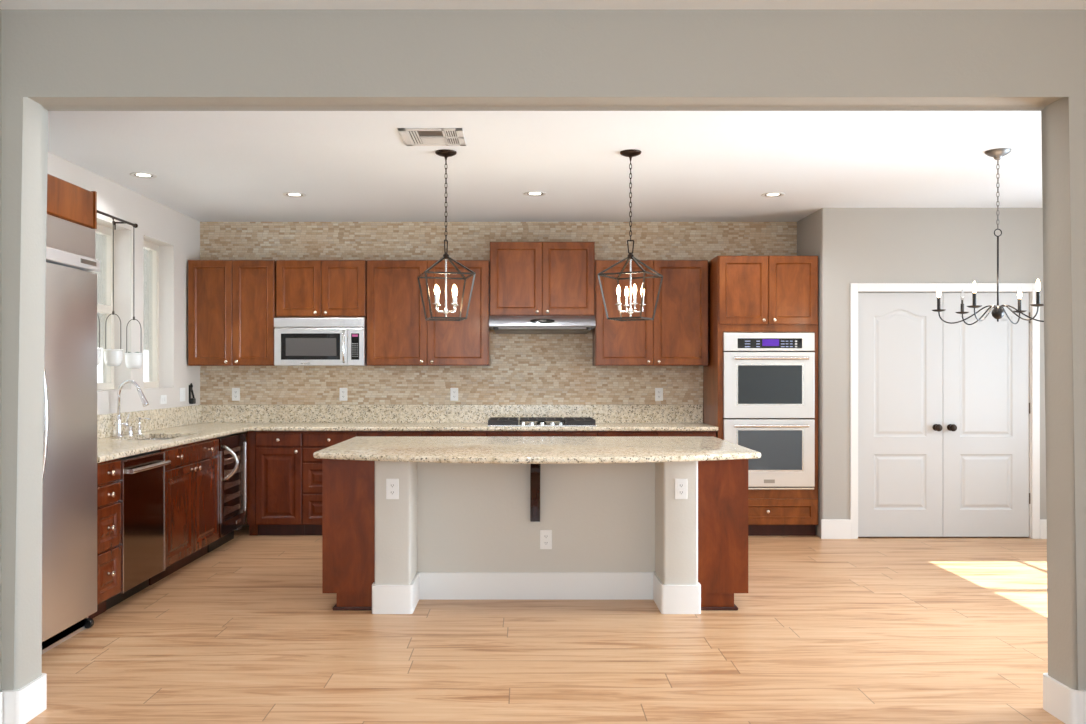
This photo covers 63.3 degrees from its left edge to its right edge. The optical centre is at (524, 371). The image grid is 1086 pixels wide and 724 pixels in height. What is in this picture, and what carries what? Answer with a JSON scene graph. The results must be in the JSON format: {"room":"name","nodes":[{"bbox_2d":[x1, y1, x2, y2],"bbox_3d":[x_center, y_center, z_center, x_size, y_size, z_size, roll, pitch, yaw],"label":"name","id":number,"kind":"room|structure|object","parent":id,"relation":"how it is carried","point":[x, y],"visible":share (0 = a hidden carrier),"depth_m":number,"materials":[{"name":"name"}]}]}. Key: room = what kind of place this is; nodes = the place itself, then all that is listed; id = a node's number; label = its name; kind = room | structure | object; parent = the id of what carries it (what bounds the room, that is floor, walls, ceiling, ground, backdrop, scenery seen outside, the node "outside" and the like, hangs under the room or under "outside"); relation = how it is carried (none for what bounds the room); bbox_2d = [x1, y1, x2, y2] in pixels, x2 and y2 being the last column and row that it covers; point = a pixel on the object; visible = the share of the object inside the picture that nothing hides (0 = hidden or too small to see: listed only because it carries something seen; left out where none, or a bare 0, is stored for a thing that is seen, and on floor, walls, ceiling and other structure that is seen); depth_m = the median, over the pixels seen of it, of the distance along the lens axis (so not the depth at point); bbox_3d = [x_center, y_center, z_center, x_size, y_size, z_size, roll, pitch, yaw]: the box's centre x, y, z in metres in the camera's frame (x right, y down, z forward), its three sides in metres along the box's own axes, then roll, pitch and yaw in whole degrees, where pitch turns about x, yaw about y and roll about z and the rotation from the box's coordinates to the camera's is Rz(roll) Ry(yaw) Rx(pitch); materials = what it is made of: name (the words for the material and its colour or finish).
{"room":"kitchen","nodes":[
{"label":"kitchen","id":0,"kind":"room"},
{"bbox_2d":[0,9,0,691],"bbox_3d":[-2.119,-0.070,0.112,0.163,2.900,6.624,0,0,0],"label":"wall","id":1,"kind":"structure","parent":0,"point":[0,9],"depth_m":3.42,"materials":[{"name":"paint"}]},
{"bbox_2d":[0,673,46,723],"bbox_3d":[-1.998,1.309,0.310,0.078,0.142,6.620,0,0,0],"label":"baseboard","id":2,"kind":"structure","parent":1,"relation":"attached to","point":[20,706],"depth_m":3.44,"materials":[{"name":"paint"}]},
{"bbox_2d":[47,152,199,414],"bbox_3d":[-3.048,0.010,5.788,0.210,2.740,4.364,0,0,0],"label":"wall","id":3,"kind":"structure","parent":0,"point":[177,235],"depth_m":6.79,"materials":[{"name":"paint"}]},
{"bbox_2d":[92,224,113,389],"bbox_3d":[-3.095,-0.465,6.171,0.065,1.190,0.803,0,0,0],"label":"window","id":4,"kind":"structure","parent":3,"relation":"in","point":[104,235],"depth_m":6.49,"materials":[{"name":"glass"}]},
{"bbox_2d":[97,210,137,229],"bbox_3d":[-2.883,-1.050,6.040,0.118,0.066,0.792,0,0,0],"label":"rail","id":5,"kind":"object","parent":3,"relation":"attached to","point":[98,211],"visible":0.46,"depth_m":6.23,"materials":[{"name":"brown metal"}]},
{"bbox_2d":[97,314,102,364],"bbox_3d":[-2.840,-0.558,5.765,0.132,1.036,0.132,0,0,0],"label":"hanging planter","id":6,"kind":"object","parent":5,"relation":"hanging from","point":[99,349],"visible":0.21,"depth_m":5.76,"materials":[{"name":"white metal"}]},
{"bbox_2d":[103,217,123,365],"bbox_3d":[-2.840,-0.558,6.070,0.132,1.036,0.132,0,0,0],"label":"hanging planter","id":7,"kind":"object","parent":5,"relation":"hanging from","point":[112,357],"visible":1,"depth_m":6.04,"materials":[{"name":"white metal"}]},
{"bbox_2d":[124,225,143,368],"bbox_3d":[-2.840,-0.549,6.390,0.132,1.054,0.132,0,0,0],"label":"hanging planter","id":8,"kind":"object","parent":5,"relation":"hanging from","point":[132,360],"visible":1,"depth_m":6.36,"materials":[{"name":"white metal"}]},
{"bbox_2d":[97,405,201,438],"bbox_3d":[-2.931,0.377,6.367,0.020,0.162,3.202,0,0,0],"label":"backsplash","id":9,"kind":"structure","parent":3,"relation":"attached to","point":[163,418],"depth_m":6.90,"materials":[{"name":"stone"}]},
{"bbox_2d":[144,241,158,387],"bbox_3d":[-3.098,-0.465,7.084,0.060,1.190,0.588,0,0,0],"label":"window","id":10,"kind":"structure","parent":3,"relation":"in","point":[151,251],"depth_m":7.31,"materials":[{"name":"glass"}]},
{"bbox_2d":[160,395,166,403],"bbox_3d":[-2.938,0.224,7.160,0.009,0.072,0.116,0,0,0],"label":"wall outlet","id":11,"kind":"object","parent":3,"relation":"attached to","point":[163,398],"visible":1,"depth_m":7.15,"materials":[{"name":"white plastic"}]},
{"bbox_2d":[180,388,184,401],"bbox_3d":[-2.938,0.194,7.555,0.010,0.117,0.116,0,0,0],"label":"light switch","id":12,"kind":"object","parent":3,"relation":"attached to","point":[182,390],"visible":1,"depth_m":7.54,"materials":[{"name":"white plastic"}]},
{"bbox_2d":[189,383,195,403],"bbox_3d":[-2.923,0.189,7.734,0.040,0.183,0.078,0,0,0],"label":"telephone","id":13,"kind":"object","parent":3,"relation":"attached to","point":[191,400],"visible":1,"depth_m":7.71,"materials":[{"name":"black plastic"}]},
{"bbox_2d":[200,222,796,523],"bbox_3d":[-0.340,0.010,8.045,5.606,2.740,0.150,0,0,0],"label":"wall","id":14,"kind":"structure","parent":0,"point":[524,369],"depth_m":7.97,"materials":[{"name":"tile"}]},
{"bbox_2d":[188,260,278,365],"bbox_3d":[-2.551,-0.513,7.781,0.753,0.917,0.374,0,0,0],"label":"upper cabinet","id":15,"kind":"object","parent":14,"relation":"attached to","point":[232,303],"visible":0.99,"depth_m":7.64,"materials":[{"name":"brown wood"}]},
{"bbox_2d":[232,388,239,400],"bbox_3d":[-2.617,0.202,7.965,0.072,0.117,0.009,0,0,0],"label":"wall outlet","id":16,"kind":"object","parent":14,"relation":"attached to","point":[235,391],"visible":1,"depth_m":7.96,"materials":[{"name":"white plastic"}]},
{"bbox_2d":[276,260,366,318],"bbox_3d":[-1.773,-0.726,7.781,0.780,0.492,0.374,0,0,0],"label":"upper cabinet","id":17,"kind":"object","parent":14,"relation":"attached to","point":[304,288],"visible":0.99,"depth_m":7.64,"materials":[{"name":"brown wood"}]},
{"bbox_2d":[274,318,366,365],"bbox_3d":[-1.769,-0.260,7.739,0.778,0.412,0.454,0,0,0],"label":"microwave","id":18,"kind":"object","parent":17,"relation":"attached to","point":[297,341],"visible":1,"depth_m":7.56,"materials":[{"name":"silver metal"}]},
{"bbox_2d":[274,318,364,326],"bbox_3d":[-1.769,-0.425,7.575,0.778,0.082,0.034,0,0,0],"label":"vent panel","id":19,"kind":"object","parent":18,"relation":"attached to","point":[278,322],"depth_m":7.56,"materials":[{"name":"silver metal"}]},
{"bbox_2d":[339,388,346,400],"bbox_3d":[-1.644,0.202,7.965,0.072,0.117,0.009,0,0,0],"label":"wall outlet","id":20,"kind":"object","parent":14,"relation":"attached to","point":[342,391],"visible":1,"depth_m":7.96,"materials":[{"name":"white plastic"}]},
{"bbox_2d":[367,260,489,365],"bbox_3d":[-0.845,-0.513,7.781,1.063,0.917,0.374,0,0,0],"label":"upper cabinet","id":21,"kind":"object","parent":14,"relation":"attached to","point":[399,333],"visible":0.99,"depth_m":7.64,"materials":[{"name":"brown wood"}]},
{"bbox_2d":[202,405,702,422],"bbox_3d":[-0.656,0.377,7.958,4.529,0.162,0.020,0,0,0],"label":"backsplash","id":22,"kind":"structure","parent":14,"relation":"attached to","point":[210,413],"depth_m":7.95,"materials":[{"name":"stone"}]},
{"bbox_2d":[450,388,457,400],"bbox_3d":[-0.640,0.202,7.965,0.072,0.117,0.009,0,0,0],"label":"wall outlet","id":23,"kind":"object","parent":14,"relation":"attached to","point":[453,391],"visible":1,"depth_m":7.96,"materials":[{"name":"white plastic"}]},
{"bbox_2d":[490,242,594,315],"bbox_3d":[0.150,-0.810,7.781,0.912,0.644,0.374,0,0,0],"label":"upper cabinet","id":24,"kind":"object","parent":14,"relation":"attached to","point":[527,278],"visible":0.99,"depth_m":7.64,"materials":[{"name":"brown wood"}]},
{"bbox_2d":[489,316,595,333],"bbox_3d":[0.148,-0.416,7.720,0.904,0.140,0.491,0,0,0],"label":"range hood","id":25,"kind":"object","parent":24,"relation":"attached to","point":[499,324],"visible":1,"depth_m":7.51,"materials":[{"name":"silver metal"}]},
{"bbox_2d":[593,260,707,365],"bbox_3d":[1.102,-0.513,7.781,0.980,0.917,0.374,0,0,0],"label":"upper cabinet","id":26,"kind":"object","parent":14,"relation":"attached to","point":[677,335],"visible":0.98,"depth_m":7.64,"materials":[{"name":"brown wood"}]},
{"bbox_2d":[655,388,662,400],"bbox_3d":[1.214,0.202,7.965,0.072,0.117,0.009,0,0,0],"label":"wall outlet","id":27,"kind":"object","parent":14,"relation":"attached to","point":[658,391],"visible":1,"depth_m":7.96,"materials":[{"name":"white plastic"}]},
{"bbox_2d":[0,0,1085,9],"bbox_3d":[0.500,-1.465,0.112,5.400,0.110,6.624,0,0,0],"label":"ceiling","id":28,"kind":"structure","parent":0,"point":[4,4],"depth_m":3.38,"materials":[{"name":"paint"}]},
{"bbox_2d":[1,10,1085,691],"bbox_3d":[0.900,-0.095,3.515,8.200,2.950,0.182,0,0,0],"label":"wall","id":29,"kind":"structure","parent":0,"point":[52,60],"depth_m":3.42,"materials":[{"name":"paint"}]},
{"bbox_2d":[1043,673,1085,723],"bbox_3d":[2.560,1.309,3.515,0.878,0.142,0.210,0,0,0],"label":"baseboard","id":30,"kind":"structure","parent":29,"relation":"attached to","point":[1064,703],"depth_m":3.47,"materials":[{"name":"paint"}]},
{"bbox_2d":[48,111,1041,221],"bbox_3d":[0.903,-1.420,5.868,8.093,0.120,4.564,0,0,0],"label":"ceiling","id":31,"kind":"structure","parent":0,"point":[209,166],"depth_m":5.69,"materials":[{"name":"paint"}]},
{"bbox_2d":[130,172,156,178],"bbox_3d":[-2.634,-1.357,6.075,0.176,0.007,0.176,0,0,0],"label":"recessed light","id":32,"kind":"object","parent":31,"relation":"in","point":[134,174],"visible":1,"depth_m":6.08,"materials":[{"name":"ceramic"}]},
{"bbox_2d":[283,192,305,196],"bbox_3d":[-1.766,-1.357,6.742,0.176,0.007,0.176,0,0,0],"label":"recessed light","id":33,"kind":"object","parent":31,"relation":"in","point":[288,194],"visible":1,"depth_m":6.73,"materials":[{"name":"ceramic"}]},
{"bbox_2d":[398,128,465,145],"bbox_3d":[-0.530,-1.356,5.085,0.360,0.008,0.360,0,0,0],"label":"ceiling vent","id":34,"kind":"object","parent":31,"relation":"in","point":[411,136],"visible":1,"depth_m":5.07,"materials":[{"name":"metal"}]},
{"bbox_2d":[417,149,475,320],"bbox_3d":[-0.488,-0.841,5.440,0.314,1.037,0.314,0,0,-15],"label":"lantern pendant","id":35,"kind":"object","parent":31,"relation":"hanging from","point":[445,153],"visible":1,"depth_m":5.42,"materials":[{"name":"brown metal"}]},
{"bbox_2d":[523,191,546,196],"bbox_3d":[0.076,-1.357,6.705,0.176,0.007,0.176,0,0,0],"label":"recessed light","id":36,"kind":"object","parent":31,"relation":"in","point":[530,193],"visible":1,"depth_m":6.70,"materials":[{"name":"ceramic"}]},
{"bbox_2d":[597,149,662,320],"bbox_3d":[0.653,-0.841,5.440,0.315,1.037,0.315,0,0,29],"label":"lantern pendant","id":37,"kind":"object","parent":31,"relation":"hanging from","point":[630,153],"visible":1,"depth_m":5.43,"materials":[{"name":"brown metal"}]},
{"bbox_2d":[761,192,784,196],"bbox_3d":[1.900,-1.357,6.742,0.176,0.007,0.176,0,0,0],"label":"recessed light","id":38,"kind":"object","parent":31,"relation":"in","point":[771,194],"visible":1,"depth_m":6.73,"materials":[{"name":"ceramic"}]},
{"bbox_2d":[932,148,1043,324],"bbox_3d":[2.910,-0.831,5.415,0.704,1.058,0.734,0,0,0],"label":"chandelier","id":39,"kind":"object","parent":31,"relation":"hanging from","point":[997,154],"visible":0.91,"depth_m":5.41,"materials":[{"name":"grey metal"}]},
{"bbox_2d":[26,524,1064,723],"bbox_3d":[0.900,1.420,2.500,8.200,0.080,11.400,0,0,0],"label":"floor","id":40,"kind":"structure","parent":0,"point":[862,630],"depth_m":4.36,"materials":[{"name":"brown wood"}]},
{"bbox_2d":[42,214,99,653],"bbox_3d":[-2.576,0.306,4.231,0.707,2.148,1.061,0,0,0],"label":"refrigerator","id":41,"kind":"object","parent":40,"relation":"on","point":[69,492],"visible":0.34,"depth_m":4.46,"materials":[{"name":"silver metal"}]},
{"bbox_2d":[47,173,96,228],"bbox_3d":[-2.623,-0.873,4.229,0.615,0.202,1.057,0,0,0],"label":"upper cabinet","id":42,"kind":"object","parent":41,"relation":"on","point":[67,201],"visible":0.42,"depth_m":4.50,"materials":[{"name":"brown wood"}]},
{"bbox_2d":[88,459,120,618],"bbox_3d":[-2.617,0.937,4.925,0.646,0.886,0.317,0,0,0],"label":"base cabinet","id":43,"kind":"object","parent":40,"relation":"on","point":[108,472],"visible":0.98,"depth_m":4.93,"materials":[{"name":"brown wood"}]},
{"bbox_2d":[106,451,170,609],"bbox_3d":[-2.597,0.944,5.385,0.646,0.872,0.594,0,0,0],"label":"dishwasher","id":44,"kind":"object","parent":40,"relation":"on","point":[142,481],"visible":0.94,"depth_m":5.35,"materials":[{"name":"black metal"}]},
{"bbox_2d":[149,438,218,585],"bbox_3d":[-2.617,0.937,6.197,0.646,0.886,1.021,0,0,0],"label":"base cabinet","id":45,"kind":"object","parent":40,"relation":"on","point":[192,475],"visible":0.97,"depth_m":6.13,"materials":[{"name":"brown wood"}]},
{"bbox_2d":[207,433,246,552],"bbox_3d":[-2.558,0.944,7.010,0.723,0.872,0.592,0,0,0],"label":"wine cooler","id":46,"kind":"object","parent":40,"relation":"on","point":[232,455],"visible":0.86,"depth_m":6.98,"materials":[{"name":"silver metal"}]},
{"bbox_2d":[207,531,233,552],"bbox_3d":[-2.428,1.330,7.010,0.025,0.100,0.578,0,0,0],"label":"grille","id":47,"kind":"object","parent":46,"relation":"attached to","point":[210,547],"depth_m":6.98,"materials":[{"name":"black plastic"}]},
{"bbox_2d":[247,431,257,534],"bbox_3d":[-2.292,0.937,7.407,0.072,0.886,0.086,0,0,0],"label":"cabinet filler","id":48,"kind":"object","parent":40,"relation":"on","point":[251,435],"visible":0.89,"depth_m":7.36,"materials":[{"name":"brown wood"}]},
{"bbox_2d":[256,431,304,534],"bbox_3d":[-2.059,0.937,7.640,0.392,0.886,0.652,0,0,0],"label":"base cabinet","id":49,"kind":"object","parent":40,"relation":"on","point":[279,454],"visible":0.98,"depth_m":7.35,"materials":[{"name":"brown wood"}]},
{"bbox_2d":[303,431,357,534],"bbox_3d":[-1.633,0.937,7.640,0.458,0.886,0.652,0,0,0],"label":"base cabinet","id":50,"kind":"object","parent":40,"relation":"on","point":[313,441],"visible":0.3,"depth_m":7.35,"materials":[{"name":"brown wood"}]},
{"bbox_2d":[358,431,421,435],"bbox_3d":[-1.134,0.937,7.640,0.537,0.886,0.652,0,0,0],"label":"base cabinet","id":51,"kind":"object","parent":40,"relation":"on","point":[360,433],"visible":0.02,"depth_m":7.35,"materials":[{"name":"brown wood"}]},
{"bbox_2d":[422,431,486,435],"bbox_3d":[-0.593,0.937,7.640,0.544,0.886,0.652,0,0,0],"label":"base cabinet","id":52,"kind":"object","parent":40,"relation":"on","point":[424,433],"visible":0.02,"depth_m":7.35,"materials":[{"name":"brown wood"}]},
{"bbox_2d":[322,459,747,613],"bbox_3d":[0.043,0.936,5.610,2.498,0.888,1.260,0,0,0],"label":"kitchen island","id":53,"kind":"object","parent":40,"relation":"on","point":[453,531],"visible":0.82,"depth_m":5.34,"materials":[{"name":"paint"}]},
{"bbox_2d":[386,479,398,498],"bbox_3d":[-0.757,0.668,5.025,0.072,0.117,0.009,0,0,0],"label":"wall outlet","id":54,"kind":"object","parent":53,"relation":"attached to","point":[392,485],"visible":1,"depth_m":5.02,"materials":[{"name":"white plastic"}]},
{"bbox_2d":[313,436,760,463],"bbox_3d":[0.070,0.475,5.483,2.564,0.034,1.566,0,0,0],"label":"island countertop","id":55,"kind":"structure","parent":53,"relation":"on","point":[426,449],"depth_m":5.13,"materials":[{"name":"stone"}]},
{"bbox_2d":[540,530,551,548],"bbox_3d":[0.128,1.018,5.345,0.072,0.117,0.009,0,0,0],"label":"wall outlet","id":56,"kind":"object","parent":53,"relation":"attached to","point":[545,535],"visible":1,"depth_m":5.34,"materials":[{"name":"white plastic"}]},
{"bbox_2d":[675,479,686,498],"bbox_3d":[0.892,0.668,5.025,0.072,0.117,0.009,0,0,0],"label":"wall outlet","id":57,"kind":"object","parent":53,"relation":"attached to","point":[680,484],"visible":1,"depth_m":5.02,"materials":[{"name":"white plastic"}]},
{"bbox_2d":[678,490,683,494],"bbox_3d":[0.892,0.688,5.023,0.033,0.028,0.004,0,0,0],"label":"socket","id":58,"kind":"object","parent":57,"relation":"attached to","point":[680,492],"depth_m":5.02,"materials":[{"name":"white plastic"}]},
{"bbox_2d":[678,483,683,487],"bbox_3d":[0.892,0.648,5.023,0.033,0.028,0.004,0,0,0],"label":"socket","id":59,"kind":"object","parent":57,"relation":"attached to","point":[680,485],"depth_m":5.02,"materials":[{"name":"white plastic"}]},
{"bbox_2d":[487,431,596,435],"bbox_3d":[0.142,0.937,7.640,0.924,0.886,0.652,0,0,0],"label":"base cabinet","id":60,"kind":"object","parent":40,"relation":"on","point":[489,433],"visible":0.02,"depth_m":7.35,"materials":[{"name":"brown wood"}]},
{"bbox_2d":[597,431,656,435],"bbox_3d":[0.855,0.937,7.640,0.499,0.886,0.652,0,0,0],"label":"base cabinet","id":61,"kind":"object","parent":40,"relation":"on","point":[599,433],"visible":0.02,"depth_m":7.35,"materials":[{"name":"brown wood"}]},
{"bbox_2d":[97,405,717,462],"bbox_3d":[-0.666,0.394,6.367,4.549,0.196,3.202,0,0,0],"label":"countertop","id":62,"kind":"structure","parent":61,"relation":"on","point":[194,423],"depth_m":7.83,"materials":[{"name":"stone"}]},
{"bbox_2d":[127,426,132,434],"bbox_3d":[-2.872,0.426,6.400,0.044,0.063,0.043,0,0,0],"label":"air gap","id":63,"kind":"object","parent":62,"relation":"on","point":[129,428],"visible":0.98,"depth_m":6.39,"materials":[{"name":"silver metal"}]},
{"bbox_2d":[114,380,148,436],"bbox_3d":[-2.781,0.257,6.220,0.242,0.403,0.060,0,0,0],"label":"kitchen faucet","id":64,"kind":"object","parent":62,"relation":"on","point":[144,401],"visible":1,"depth_m":6.21,"materials":[{"name":"silver metal"}]},
{"bbox_2d":[136,417,150,433],"bbox_3d":[-2.840,0.397,6.550,0.108,0.122,0.043,0,0,0],"label":"soap dispenser","id":65,"kind":"object","parent":62,"relation":"on","point":[138,418],"visible":1,"depth_m":6.54,"materials":[{"name":"silver metal"}]},
{"bbox_2d":[141,438,173,439],"bbox_3d":[-2.610,0.585,6.245,0.404,0.182,0.654,0,0,0],"label":"sink","id":66,"kind":"object","parent":62,"relation":"in","point":[147,438],"visible":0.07,"depth_m":6.56,"materials":[{"name":"silver metal"}]},
{"bbox_2d":[487,417,596,425],"bbox_3d":[0.143,0.431,7.650,0.924,0.053,0.500,0,0,0],"label":"gas cooktop","id":67,"kind":"object","parent":62,"relation":"in","point":[492,421],"visible":1,"depth_m":7.44,"materials":[{"name":"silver metal"}]},
{"bbox_2d":[657,431,715,436],"bbox_3d":[1.353,0.937,7.640,0.494,0.886,0.652,0,0,0],"label":"base cabinet","id":68,"kind":"object","parent":40,"relation":"on","point":[659,433],"visible":0.02,"depth_m":7.35,"materials":[{"name":"brown wood"}]},
{"bbox_2d":[703,256,817,535],"bbox_3d":[2.032,0.203,7.632,0.840,2.353,0.656,0,0,0],"label":"tall cabinet","id":69,"kind":"object","parent":40,"relation":"on","point":[747,294],"visible":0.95,"depth_m":7.35,"materials":[{"name":"brown wood"}]},
{"bbox_2d":[723,333,814,489],"bbox_3d":[2.034,0.326,7.585,0.757,1.308,0.639,0,0,0],"label":"double oven","id":70,"kind":"object","parent":69,"relation":"in","point":[769,378],"visible":0.94,"depth_m":7.33,"materials":[{"name":"silver metal"}]},
{"bbox_2d":[797,208,1046,538],"bbox_3d":[3.631,0.010,7.705,2.337,2.740,0.830,0,0,0],"label":"wall","id":71,"kind":"structure","parent":0,"point":[851,245],"depth_m":7.29,"materials":[{"name":"paint"}]},
{"bbox_2d":[821,519,850,538],"bbox_3d":[2.576,1.300,7.282,0.248,0.160,0.016,0,0,0],"label":"baseboard","id":72,"kind":"structure","parent":71,"relation":"attached to","point":[830,528],"depth_m":7.27,"materials":[{"name":"paint"}]},
{"bbox_2d":[858,293,942,536],"bbox_3d":[3.111,0.354,7.292,0.718,2.028,0.107,0,0,0],"label":"door","id":73,"kind":"structure","parent":71,"relation":"in","point":[900,336],"depth_m":7.31,"materials":[{"name":"paint"}]},
{"bbox_2d":[850,283,1039,538],"bbox_3d":[3.475,0.323,7.332,1.564,2.115,0.117,0,0,0],"label":"trim","id":74,"kind":"structure","parent":71,"relation":"attached to","point":[855,288],"depth_m":7.27,"materials":[{"name":"paint"}]},
{"bbox_2d":[943,293,1029,536],"bbox_3d":[3.836,0.354,7.292,0.724,2.028,0.107,0,0,0],"label":"door","id":75,"kind":"structure","parent":71,"relation":"in","point":[986,405],"depth_m":7.31,"materials":[{"name":"paint"}]},
{"bbox_2d":[1040,519,1046,538],"bbox_3d":[4.530,1.300,7.282,0.540,0.160,0.016,0,0,0],"label":"baseboard","id":76,"kind":"structure","parent":71,"relation":"attached to","point":[1043,522],"depth_m":7.27,"materials":[{"name":"paint"}]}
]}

